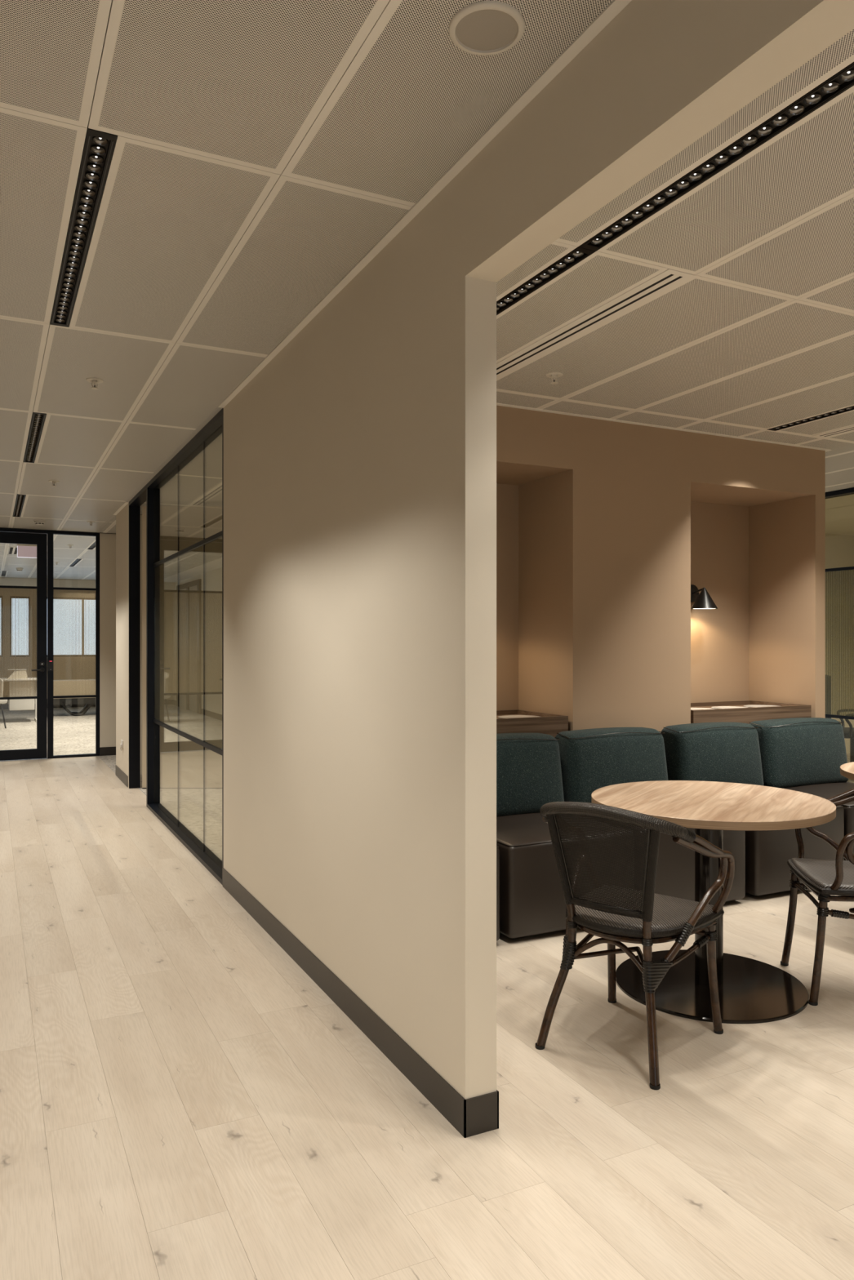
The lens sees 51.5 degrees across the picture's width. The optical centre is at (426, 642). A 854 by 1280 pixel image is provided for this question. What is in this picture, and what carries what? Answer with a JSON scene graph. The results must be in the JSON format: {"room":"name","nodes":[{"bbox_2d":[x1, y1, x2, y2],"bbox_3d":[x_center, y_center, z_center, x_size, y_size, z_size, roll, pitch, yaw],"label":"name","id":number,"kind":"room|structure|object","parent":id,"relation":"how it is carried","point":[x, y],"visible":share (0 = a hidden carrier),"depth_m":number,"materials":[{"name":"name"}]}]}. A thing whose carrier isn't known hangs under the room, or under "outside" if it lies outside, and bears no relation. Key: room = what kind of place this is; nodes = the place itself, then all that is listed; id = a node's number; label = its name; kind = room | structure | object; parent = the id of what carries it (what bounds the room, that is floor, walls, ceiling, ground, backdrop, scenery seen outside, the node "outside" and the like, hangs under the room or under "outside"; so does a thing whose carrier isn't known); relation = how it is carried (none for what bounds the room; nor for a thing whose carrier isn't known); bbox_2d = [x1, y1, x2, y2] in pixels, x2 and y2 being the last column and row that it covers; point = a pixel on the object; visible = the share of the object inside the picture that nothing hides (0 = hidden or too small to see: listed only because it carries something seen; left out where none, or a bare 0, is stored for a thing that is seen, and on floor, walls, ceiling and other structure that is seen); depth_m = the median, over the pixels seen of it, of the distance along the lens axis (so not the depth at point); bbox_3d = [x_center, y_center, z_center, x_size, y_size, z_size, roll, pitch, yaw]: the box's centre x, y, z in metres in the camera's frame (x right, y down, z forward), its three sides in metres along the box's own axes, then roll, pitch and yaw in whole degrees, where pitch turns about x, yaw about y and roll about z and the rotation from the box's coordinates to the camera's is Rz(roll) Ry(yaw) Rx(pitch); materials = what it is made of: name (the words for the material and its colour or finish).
{"room":"office corridor","nodes":[
{"label":"office corridor","id":0,"kind":"room"},
{"bbox_2d":[0,706,95,761],"bbox_3d":[-6.484,1.397,14.454,7.200,0.051,8.740,0,0,-26],"label":"floor","id":1,"kind":"structure","parent":0,"point":[72,735],"depth_m":13.63,"materials":[{"name":"carpet"}]},
{"bbox_2d":[0,678,7,728],"bbox_3d":[-7.066,0.929,14.147,0.530,0.892,0.558,0,0,35],"label":"tub chair","id":2,"kind":"object","parent":1,"relation":"on","point":[2,701],"visible":0.74,"depth_m":14.18,"materials":[{"name":"white plastic"}]},
{"bbox_2d":[1,677,36,722],"bbox_3d":[-7.272,0.998,15.369,1.000,0.750,0.700,0,0,-26],"label":"desk","id":3,"kind":"object","parent":1,"relation":"on","point":[20,704],"visible":0.48,"depth_m":15.25,"materials":[{"name":"wood"}]},
{"bbox_2d":[7,669,26,679],"bbox_3d":[-7.115,0.545,15.391,0.320,0.156,0.240,0,0,-26],"label":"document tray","id":4,"kind":"object","parent":3,"relation":"on","point":[7,669],"visible":0.68,"depth_m":15.31,"materials":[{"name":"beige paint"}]},
{"bbox_2d":[53,679,95,715],"bbox_3d":[-6.426,1.043,16.904,1.559,0.670,0.500,0,0,-26],"label":"table","id":5,"kind":"object","parent":1,"relation":"on","point":[88,701],"visible":0.45,"depth_m":16.59,"materials":[{"name":"beige laminate"}]},
{"bbox_2d":[0,587,95,704],"bbox_3d":[-8.456,0.023,18.437,7.200,2.700,0.150,0,0,-26],"label":"wall","id":6,"kind":"structure","parent":0,"point":[77,591],"depth_m":18.47,"materials":[{"name":"beige laminate"}]},
{"bbox_2d":[0,595,2,657],"bbox_3d":[-9.278,-0.332,18.030,1.165,1.260,0.050,0,0,-26],"label":"window","id":7,"kind":"structure","parent":6,"relation":"in","point":[0,596],"depth_m":18.26,"materials":[{"name":"white plastic"}]},
{"bbox_2d":[10,595,29,657],"bbox_3d":[-8.465,-0.332,18.433,0.380,1.260,0.050,0,0,-26],"label":"window","id":8,"kind":"structure","parent":6,"relation":"in","point":[11,596],"depth_m":18.40,"materials":[{"name":"clear glass"}]},
{"bbox_2d":[0,577,95,588],"bbox_3d":[-8.370,-1.227,18.262,7.200,0.200,0.240,0,0,-26],"label":"trim","id":9,"kind":"structure","parent":6,"relation":"attached to","point":[60,583],"depth_m":18.45,"materials":[{"name":"beige paint"}]},
{"bbox_2d":[0,703,95,709],"bbox_3d":[-8.422,1.321,18.368,7.200,0.104,0.005,0,0,-26],"label":"baseboard","id":10,"kind":"structure","parent":6,"relation":"attached to","point":[4,706],"depth_m":18.76,"materials":[{"name":"brown metal"}]},
{"bbox_2d":[53,596,95,657],"bbox_3d":[-7.013,-0.332,19.151,2.380,1.260,0.050,0,0,-26],"label":"window","id":11,"kind":"structure","parent":6,"relation":"in","point":[80,598],"depth_m":18.96,"materials":[{"name":"white glass"}]},
{"bbox_2d":[99,533,115,747],"bbox_3d":[-3.952,0.023,9.844,3.750,2.700,1.810,0,0,-26],"label":"wall","id":12,"kind":"structure","parent":0,"point":[107,541],"depth_m":10.77,"materials":[{"name":"beige paint"}]},
{"bbox_2d":[0,528,99,759],"bbox_3d":[-4.793,0.023,10.348,1.830,2.700,0.080,0,0,-26],"label":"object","id":13,"kind":"structure","parent":12,"relation":"in","point":[50,533],"depth_m":10.59,"materials":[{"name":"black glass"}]},
{"bbox_2d":[0,531,47,760],"bbox_3d":[-5.013,0.040,10.204,1.177,2.650,0.122,0,0,-26],"label":"door","id":14,"kind":"structure","parent":13,"relation":"attached to","point":[40,540],"depth_m":10.43,"materials":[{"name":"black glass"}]},
{"bbox_2d":[99,746,115,755],"bbox_3d":[-3.340,1.321,11.042,1.390,0.104,0.005,0,0,-26],"label":"baseboard","id":15,"kind":"structure","parent":12,"relation":"attached to","point":[104,751],"depth_m":10.77,"materials":[{"name":"black wood"}]},
{"bbox_2d":[112,502,128,515],"bbox_3d":[-3.035,-1.329,8.774,0.030,0.012,0.920,0,0,-26],"label":"trim","id":16,"kind":"structure","parent":12,"relation":"attached to","point":[125,504],"depth_m":8.74,"materials":[{"name":"white metal"}]},
{"bbox_2d":[115,502,142,787],"bbox_3d":[-1.805,0.023,9.380,2.713,2.700,0.925,0,0,-26],"label":"wall pier","id":17,"kind":"object","parent":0,"point":[122,517],"visible":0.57,"depth_m":8.84,"materials":[{"name":"beige paint"}]},
{"bbox_2d":[115,764,128,786],"bbox_3d":[-2.403,1.321,9.118,1.418,0.104,0.875,0,0,-26],"label":"baseboard","id":18,"kind":"object","parent":17,"relation":"attached to","point":[119,773],"visible":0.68,"depth_m":8.74,"materials":[{"name":"brown wood"}]},
{"bbox_2d":[120,739,123,751],"bbox_3d":[-3.014,1.012,8.740,0.024,0.101,0.115,0,0,-26],"label":"power outlet","id":19,"kind":"object","parent":17,"relation":"attached to","point":[122,740],"visible":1,"depth_m":8.71,"materials":[{"name":"white plastic"}]},
{"bbox_2d":[128,484,222,788],"bbox_3d":[-2.154,0.023,8.108,0.957,2.700,1.045,0,0,-26],"label":"door","id":20,"kind":"structure","parent":17,"relation":"attached to","point":[190,517],"depth_m":8.32,"materials":[{"name":"clear glass"}]},
{"bbox_2d":[0,755,853,1279],"bbox_3d":[0.669,1.397,5.006,7.640,0.051,14.380,0,0,-26],"label":"floor","id":21,"kind":"structure","parent":0,"point":[180,1099],"depth_m":2.62,"materials":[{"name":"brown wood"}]},
{"bbox_2d":[496,845,499,941],"bbox_3d":[-0.159,0.935,4.192,0.715,0.875,0.814,0,0,-26],"label":"lounge seat","id":22,"kind":"object","parent":21,"relation":"on","point":[497,846],"visible":0.06,"depth_m":3.99,"materials":[{"name":"brown leather"}]},
{"bbox_2d":[496,709,568,737],"bbox_3d":[0.229,0.900,5.171,1.108,0.946,0.541,0,0,-26],"label":"base cabinet","id":23,"kind":"object","parent":21,"relation":"on","point":[550,724],"visible":0.16,"depth_m":5.09,"materials":[{"name":"brown wood"}]},
{"bbox_2d":[496,714,522,718],"bbox_3d":[0.229,0.463,5.172,1.020,0.020,0.503,0,0,-26],"label":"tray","id":24,"kind":"object","parent":23,"relation":"on","point":[497,715],"depth_m":5.57,"materials":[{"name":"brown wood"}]},
{"bbox_2d":[497,715,539,718],"bbox_3d":[0.559,0.449,5.337,0.262,0.006,0.262,0,0,-26],"label":"round plate","id":25,"kind":"object","parent":23,"relation":"on","point":[504,716],"visible":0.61,"depth_m":5.40,"materials":[{"name":"white ceramic"}]},
{"bbox_2d":[496,733,633,938],"bbox_3d":[0.523,0.935,4.529,0.720,0.875,0.814,0,0,-26],"label":"lounge seat","id":26,"kind":"object","parent":21,"relation":"on","point":[529,771],"visible":0.49,"depth_m":4.24,"materials":[{"name":"brown leather"}]},
{"bbox_2d":[496,733,564,816],"bbox_3d":[0.401,0.717,4.776,0.713,0.437,0.264,0,0,-26],"label":"cushion","id":27,"kind":"object","parent":26,"relation":"on","point":[529,771],"depth_m":4.72,"materials":[{"name":"teal fabric"}]},
{"bbox_2d":[535,801,734,1089],"bbox_3d":[0.701,0.948,3.056,0.600,0.859,0.551,0,0,40],"label":"armchair","id":28,"kind":"object","parent":21,"relation":"on","point":[616,914],"visible":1,"depth_m":2.91,"materials":[{"name":"brown wicker"}]},
{"bbox_2d":[555,727,745,902],"bbox_3d":[1.191,0.935,4.860,0.710,0.875,0.814,0,0,-26],"label":"lounge seat","id":29,"kind":"object","parent":21,"relation":"on","point":[591,760],"visible":0.43,"depth_m":4.91,"materials":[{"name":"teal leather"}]},
{"bbox_2d":[555,727,667,803],"bbox_3d":[1.069,0.717,5.106,0.703,0.437,0.264,0,0,-26],"label":"cushion","id":30,"kind":"object","parent":29,"relation":"on","point":[591,760],"depth_m":4.97,"materials":[{"name":"teal fabric"}]},
{"bbox_2d":[591,780,835,1023],"bbox_3d":[1.133,0.999,3.560,0.929,0.748,0.929,0,0,-26],"label":"round table","id":31,"kind":"object","parent":21,"relation":"on","point":[751,991],"visible":0.92,"depth_m":3.48,"materials":[{"name":"brown wood"}]},
{"bbox_2d":[690,700,811,724],"bbox_3d":[2.032,0.900,6.063,1.106,0.946,0.541,0,0,-26],"label":"base cabinet","id":32,"kind":"object","parent":21,"relation":"on","point":[784,710],"visible":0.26,"depth_m":5.86,"materials":[{"name":"brown wood"}]},
{"bbox_2d":[690,707,716,710],"bbox_3d":[1.821,0.449,5.961,0.262,0.006,0.262,0,0,-26],"label":"round plate","id":33,"kind":"object","parent":32,"relation":"on","point":[691,708],"visible":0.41,"depth_m":6.00,"materials":[{"name":"white ceramic"}]},
{"bbox_2d":[690,704,752,709],"bbox_3d":[2.032,0.463,6.064,1.018,0.020,0.503,0,0,-26],"label":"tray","id":34,"kind":"object","parent":32,"relation":"on","point":[709,706],"depth_m":6.29,"materials":[{"name":"white wood"}]},
{"bbox_2d":[711,706,748,708],"bbox_3d":[2.091,0.449,6.095,0.262,0.006,0.262,0,0,-26],"label":"round plate","id":35,"kind":"object","parent":32,"relation":"on","point":[714,707],"visible":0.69,"depth_m":6.15,"materials":[{"name":"white ceramic"}]},
{"bbox_2d":[743,704,777,707],"bbox_3d":[2.362,0.449,6.229,0.262,0.006,0.262,0,0,-26],"label":"round plate","id":36,"kind":"object","parent":32,"relation":"on","point":[753,705],"visible":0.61,"depth_m":6.29,"materials":[{"name":"white ceramic"}]},
{"bbox_2d":[660,722,844,896],"bbox_3d":[1.879,0.935,5.200,0.685,0.875,0.814,0,0,-26],"label":"lounge seat","id":37,"kind":"object","parent":21,"relation":"on","point":[719,752],"visible":0.43,"depth_m":5.25,"materials":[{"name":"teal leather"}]},
{"bbox_2d":[660,722,763,785],"bbox_3d":[1.757,0.717,5.447,0.678,0.437,0.264,0,0,-26],"label":"cushion","id":38,"kind":"object","parent":37,"relation":"on","point":[719,752],"depth_m":5.32,"materials":[{"name":"teal fabric"}]},
{"bbox_2d":[749,717,853,860],"bbox_3d":[2.544,0.935,5.529,0.745,0.875,0.814,0,0,-26],"label":"lounge seat","id":39,"kind":"object","parent":21,"relation":"on","point":[806,755],"visible":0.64,"depth_m":5.62,"materials":[{"name":"teal fabric"}]},
{"bbox_2d":[749,717,848,788],"bbox_3d":[2.422,0.717,5.776,0.738,0.437,0.264,0,0,-26],"label":"cushion","id":40,"kind":"object","parent":39,"relation":"on","point":[795,753],"depth_m":5.64,"materials":[{"name":"teal fabric"}]},
{"bbox_2d":[780,788,853,1005],"bbox_3d":[1.751,0.948,3.535,0.551,0.859,0.600,0,0,8],"label":"armchair","id":41,"kind":"object","parent":21,"relation":"on","point":[828,879],"visible":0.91,"depth_m":3.46,"materials":[{"name":"brown wicker"}]},
{"bbox_2d":[840,761,853,780],"bbox_3d":[2.501,0.999,4.268,0.929,0.748,0.929,0,0,-26],"label":"round table","id":42,"kind":"object","parent":21,"relation":"on","point":[846,770],"visible":1,"depth_m":4.38,"materials":[{"name":"brown wood"}]},
{"bbox_2d":[0,0,853,580],"bbox_3d":[-0.660,-1.377,9.269,13.040,0.100,23.200,0,0,-26],"label":"ceiling","id":43,"kind":"structure","parent":0,"point":[263,148],"depth_m":2.89,"materials":[{"name":"white metal"}]},
{"bbox_2d":[6,546,17,554],"bbox_3d":[-5.896,-1.327,12.814,0.320,0.008,1.100,0,0,-26],"label":"ceiling vent","id":44,"kind":"object","parent":43,"relation":"in","point":[12,549],"visible":0.41,"depth_m":12.74,"materials":[{"name":"white metal"}]},
{"bbox_2d":[13,493,26,516],"bbox_3d":[-3.978,-1.353,8.637,0.072,0.058,1.569,0,0,-26],"label":"recessed light","id":45,"kind":"object","parent":43,"relation":"in","point":[21,498],"visible":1,"depth_m":8.58,"materials":[{"name":"black metal"}]},
{"bbox_2d":[15,568,23,571],"bbox_3d":[-7.270,-1.302,15.816,0.124,0.053,0.124,0,0,-26],"label":"smoke detector","id":46,"kind":"object","parent":43,"relation":"attached to","point":[17,569],"visible":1,"depth_m":15.78,"materials":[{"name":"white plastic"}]},
{"bbox_2d":[17,543,36,558],"bbox_3d":[-5.137,-1.214,11.517,0.350,0.225,0.060,0,0,-26],"label":"exit sign","id":47,"kind":"object","parent":43,"relation":"hanging from","point":[23,550],"visible":0.5,"depth_m":11.49,"materials":[{"name":"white plastic"}]},
{"bbox_2d":[23,409,46,462],"bbox_3d":[-2.584,-1.353,5.822,0.072,0.058,1.569,0,0,-26],"label":"recessed light","id":48,"kind":"object","parent":43,"relation":"in","point":[37,420],"visible":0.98,"depth_m":5.72,"materials":[{"name":"black metal"}]},
{"bbox_2d":[33,519,45,524],"bbox_3d":[-4.194,-1.302,9.595,0.124,0.053,0.124,0,0,-26],"label":"smoke detector","id":49,"kind":"object","parent":43,"relation":"attached to","point":[37,522],"visible":1,"depth_m":9.55,"materials":[{"name":"white plastic"}]},
{"bbox_2d":[48,480,59,486],"bbox_3d":[-3.064,-1.306,7.279,0.084,0.044,0.084,0,0,-26],"label":"sprinkler head","id":50,"kind":"object","parent":43,"relation":"attached to","point":[53,482],"visible":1,"depth_m":7.27},
{"bbox_2d":[69,558,81,566],"bbox_3d":[-5.843,-1.353,14.725,0.072,0.058,1.569,0,0,-26],"label":"recessed light","id":51,"kind":"object","parent":43,"relation":"in","point":[77,560],"visible":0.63,"depth_m":14.72,"materials":[{"name":"black metal"}]},
{"bbox_2d":[49,125,117,327],"bbox_3d":[-1.191,-1.353,3.006,0.072,0.058,1.569,0,0,-26],"label":"recessed light","id":52,"kind":"object","parent":43,"relation":"in","point":[90,132],"visible":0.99,"depth_m":2.78,"materials":[{"name":"black metal"}]},
{"bbox_2d":[87,542,95,549],"bbox_3d":[-4.450,-1.353,11.909,0.072,0.058,1.569,0,0,-26],"label":"recessed light","id":53,"kind":"object","parent":43,"relation":"in","point":[92,546],"visible":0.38,"depth_m":12.32,"materials":[{"name":"black metal"}]},
{"bbox_2d":[85,377,103,389],"bbox_3d":[-1.679,-1.306,4.480,0.084,0.044,0.084,0,0,-26],"label":"sprinkler head","id":54,"kind":"object","parent":43,"relation":"attached to","point":[94,380],"visible":1,"depth_m":4.47},
{"bbox_2d":[188,482,222,506],"bbox_3d":[-1.561,-1.331,7.182,0.116,0.012,3.096,0,0,-26],"label":"ceiling vent","id":55,"kind":"object","parent":43,"relation":"in","point":[217,489],"visible":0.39,"depth_m":8.01,"materials":[{"name":"white metal"}]},
{"bbox_2d":[448,0,524,55],"bbox_3d":[0.129,-1.324,1.914,0.165,0.010,0.165,0,0,-26],"label":"ceiling speaker","id":56,"kind":"object","parent":43,"relation":"attached to","point":[482,28],"visible":1,"depth_m":1.90},
{"bbox_2d":[455,8,517,50],"bbox_3d":[0.129,-1.322,1.914,0.135,0.004,0.135,0,0,-26],"label":"grille","id":57,"kind":"object","parent":56,"relation":"attached to","point":[476,29],"depth_m":1.91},
{"bbox_2d":[496,246,595,315],"bbox_3d":[0.192,-1.353,3.691,0.072,0.058,1.569,0,0,-26],"label":"recessed light","id":58,"kind":"object","parent":43,"relation":"in","point":[584,253],"visible":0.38,"depth_m":3.23,"materials":[{"name":"black metal"}]},
{"bbox_2d":[545,372,562,384],"bbox_3d":[0.630,-1.306,4.388,0.084,0.044,0.084,0,0,-26],"label":"sprinkler head","id":59,"kind":"object","parent":43,"relation":"attached to","point":[554,375],"visible":1,"depth_m":4.38},
{"bbox_2d":[496,268,694,377],"bbox_3d":[0.565,-1.331,3.875,0.120,0.012,1.567,0,0,-26],"label":"ceiling vent","id":60,"kind":"object","parent":43,"relation":"in","point":[668,278],"visible":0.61,"depth_m":3.62,"materials":[{"name":"white metal"}]},
{"bbox_2d":[496,403,832,451],"bbox_3d":[0.873,-1.329,5.550,3.912,0.012,0.726,0,0,-26],"label":"trim","id":61,"kind":"structure","parent":43,"relation":"attached to","point":[497,404],"depth_m":5.42,"materials":[{"name":"white metal"}]},
{"bbox_2d":[578,62,853,251],"bbox_3d":[0.889,-1.353,2.283,0.072,0.058,1.569,0,0,-26],"label":"recessed light","id":62,"kind":"object","parent":43,"relation":"in","point":[832,92],"visible":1,"depth_m":2.42,"materials":[{"name":"black metal"}]},
{"bbox_2d":[767,405,853,431],"bbox_3d":[2.496,-1.353,4.831,0.072,0.058,1.569,0,0,-26],"label":"recessed light","id":63,"kind":"object","parent":43,"relation":"in","point":[850,408],"visible":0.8,"depth_m":5.26,"materials":[{"name":"black metal"}]},
{"bbox_2d":[812,425,853,438],"bbox_3d":[2.869,-1.331,5.016,0.120,0.012,1.567,0,0,-26],"label":"ceiling vent","id":64,"kind":"object","parent":43,"relation":"in","point":[850,428],"visible":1,"depth_m":5.59,"materials":[{"name":"white metal"}]},
{"bbox_2d":[223,0,853,1099],"bbox_3d":[0.669,0.023,1.438,0.100,2.700,7.985,0,0,-26],"label":"wall","id":65,"kind":"structure","parent":0,"point":[360,460],"depth_m":2.77,"materials":[{"name":"beige paint"}]},
{"bbox_2d":[96,406,222,532],"bbox_3d":[-2.566,-1.331,7.827,0.030,0.008,6.334,0,0,-26],"label":"trim","id":66,"kind":"structure","parent":65,"relation":"attached to","point":[217,410],"depth_m":6.22,"materials":[{"name":"white metal"}]},
{"bbox_2d":[146,408,223,884],"bbox_3d":[-1.704,0.023,6.233,0.100,2.700,2.715,0,0,-26],"label":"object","id":67,"kind":"structure","parent":65,"relation":"in","point":[214,428],"depth_m":7.20,"materials":[{"name":"brown metal"}]},
{"bbox_2d":[222,867,498,1137],"bbox_3d":[-0.474,1.321,3.748,0.110,0.104,2.831,0,0,-26],"label":"baseboard","id":68,"kind":"structure","parent":65,"relation":"attached to","point":[477,1115],"depth_m":2.96,"materials":[{"name":"brown metal"}]},
{"bbox_2d":[217,0,631,408],"bbox_3d":[0.588,-1.329,1.454,0.030,0.012,7.885,0,0,-26],"label":"trim","id":69,"kind":"structure","parent":65,"relation":"attached to","point":[615,7],"depth_m":2.40,"materials":[{"name":"white metal"}]},
{"bbox_2d":[496,404,825,731],"bbox_3d":[0.850,0.023,5.556,3.877,2.700,0.696,0,0,-26],"label":"wall","id":70,"kind":"structure","parent":0,"point":[605,529],"depth_m":5.52,"materials":[{"name":"beige paint"}]},
{"bbox_2d":[690,584,717,608],"bbox_3d":[1.929,-0.327,6.229,0.183,0.180,0.236,0,0,-26],"label":"wall lamp","id":71,"kind":"object","parent":70,"relation":"attached to","point":[703,600],"visible":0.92,"depth_m":6.18,"materials":[{"name":"black metal"}]},
{"bbox_2d":[825,533,853,753],"bbox_3d":[3.465,0.023,10.139,4.875,2.700,0.100,0,0,-26],"label":"wall","id":72,"kind":"structure","parent":0,"point":[839,548],"depth_m":10.87,"materials":[{"name":"beige paint"}]},
{"bbox_2d":[846,753,853,782],"bbox_3d":[5.062,1.397,8.642,3.260,0.051,7.000,0,0,-26],"label":"floor","id":73,"kind":"structure","parent":0,"point":[847,754],"depth_m":10.26,"materials":[{"name":"wood"}]},
{"bbox_2d":[825,674,853,762],"bbox_3d":[4.265,0.848,8.868,0.619,1.050,0.632,0,0,18],"label":"swivel chair","id":74,"kind":"object","parent":73,"relation":"on","point":[848,732],"visible":0.31,"depth_m":8.73,"materials":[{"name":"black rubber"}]},
{"bbox_3d":[5.107,0.023,8.664,3.360,2.700,7.200,0,0,-26],"label":"glass wall","id":75,"kind":"structure","parent":0,"visible":0},
{"bbox_2d":[825,487,853,719],"bbox_3d":[4.111,0.023,6.777,0.100,2.700,6.500,0,0,-26],"label":"window","id":76,"kind":"structure","parent":75,"relation":"in","point":[851,491],"depth_m":7.77,"materials":[{"name":"green glass"}]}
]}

